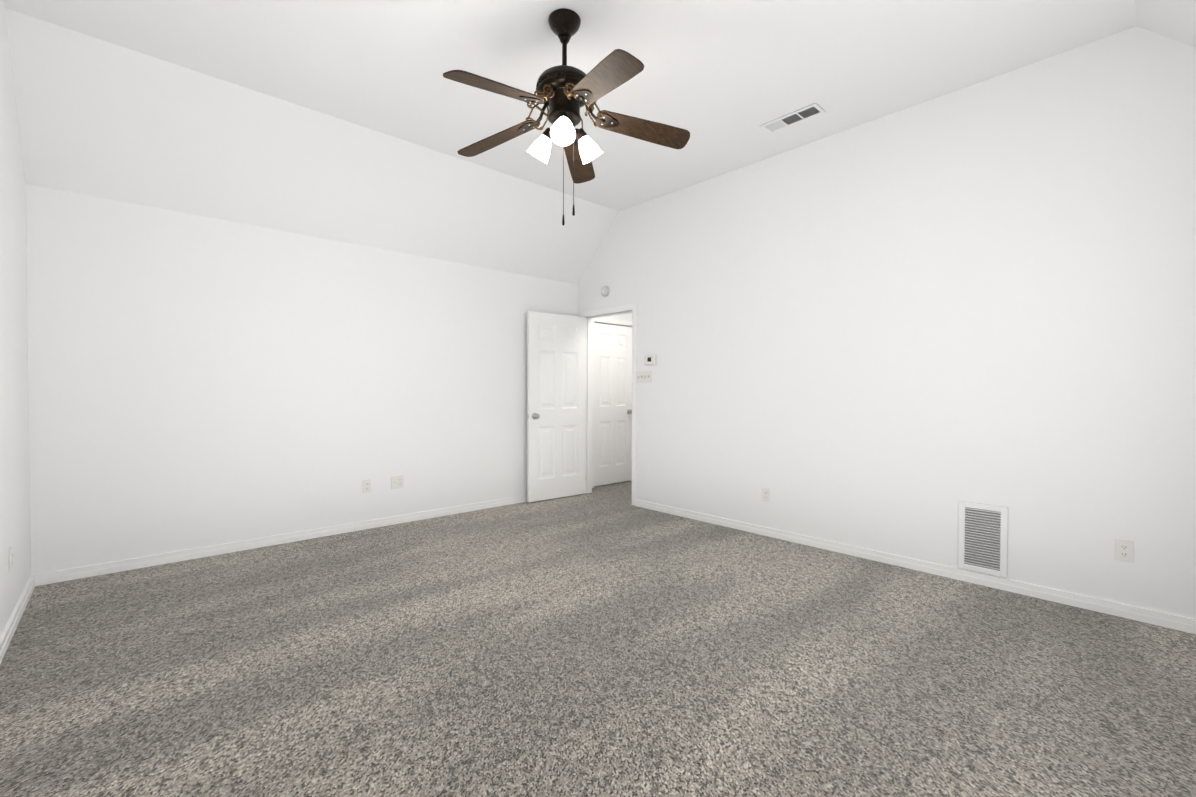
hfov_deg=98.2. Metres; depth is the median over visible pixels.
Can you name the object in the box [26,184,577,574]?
wall
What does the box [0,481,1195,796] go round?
floor
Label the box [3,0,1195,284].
ceiling
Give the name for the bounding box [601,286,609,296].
smoke detector
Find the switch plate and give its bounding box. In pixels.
[636,371,651,382]
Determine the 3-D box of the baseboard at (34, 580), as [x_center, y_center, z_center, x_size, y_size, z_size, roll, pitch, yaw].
[-1.695,1.147,1.250,0.017,0.070,5.207,-1,1,-42]
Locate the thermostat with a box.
[644,354,656,365]
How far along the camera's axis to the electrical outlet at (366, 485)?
4.49 m
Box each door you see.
[527,311,585,501]
[594,323,631,485]
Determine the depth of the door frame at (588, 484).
6.05 m
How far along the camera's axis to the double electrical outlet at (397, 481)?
4.67 m
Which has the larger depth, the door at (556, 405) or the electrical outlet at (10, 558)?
the door at (556, 405)
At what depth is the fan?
2.65 m
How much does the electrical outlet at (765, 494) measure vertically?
0.114 m
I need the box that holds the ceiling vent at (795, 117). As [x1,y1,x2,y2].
[760,103,825,133]
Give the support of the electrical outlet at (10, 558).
attached to the wall at (15, 529)
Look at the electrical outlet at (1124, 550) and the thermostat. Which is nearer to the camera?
the electrical outlet at (1124, 550)
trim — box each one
[580,303,636,505]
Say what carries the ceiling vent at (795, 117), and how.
in the ceiling
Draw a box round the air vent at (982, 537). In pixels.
[958,501,1007,577]
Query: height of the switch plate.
0.115 m
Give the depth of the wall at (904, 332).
3.33 m
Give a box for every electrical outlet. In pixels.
[9,546,12,571]
[363,479,370,492]
[391,475,403,488]
[762,487,769,501]
[1115,538,1133,561]
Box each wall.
[0,0,30,636]
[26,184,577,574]
[578,26,1195,618]
[602,313,631,320]
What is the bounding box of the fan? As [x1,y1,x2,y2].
[443,8,689,225]
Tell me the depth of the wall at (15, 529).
2.71 m
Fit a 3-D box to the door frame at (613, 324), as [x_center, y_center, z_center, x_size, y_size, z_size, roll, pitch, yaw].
[0.168,0.066,6.673,0.745,2.070,0.120,-1,1,-42]
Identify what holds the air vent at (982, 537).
in the wall at (904, 332)
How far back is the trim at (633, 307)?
5.42 m
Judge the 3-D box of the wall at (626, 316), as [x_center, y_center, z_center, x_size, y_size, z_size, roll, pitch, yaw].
[0.239,-0.170,6.735,1.322,2.540,0.120,-1,1,-42]
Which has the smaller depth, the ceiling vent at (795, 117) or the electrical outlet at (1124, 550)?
the electrical outlet at (1124, 550)
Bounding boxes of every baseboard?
[0,574,39,663]
[40,495,526,584]
[635,499,1195,633]
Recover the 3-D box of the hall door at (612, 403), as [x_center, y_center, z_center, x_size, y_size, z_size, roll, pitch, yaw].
[0.203,0.075,6.625,0.714,2.030,0.104,-1,1,-42]
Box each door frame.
[585,309,631,493]
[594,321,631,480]
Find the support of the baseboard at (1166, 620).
attached to the wall at (904, 332)
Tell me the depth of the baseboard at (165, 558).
3.91 m

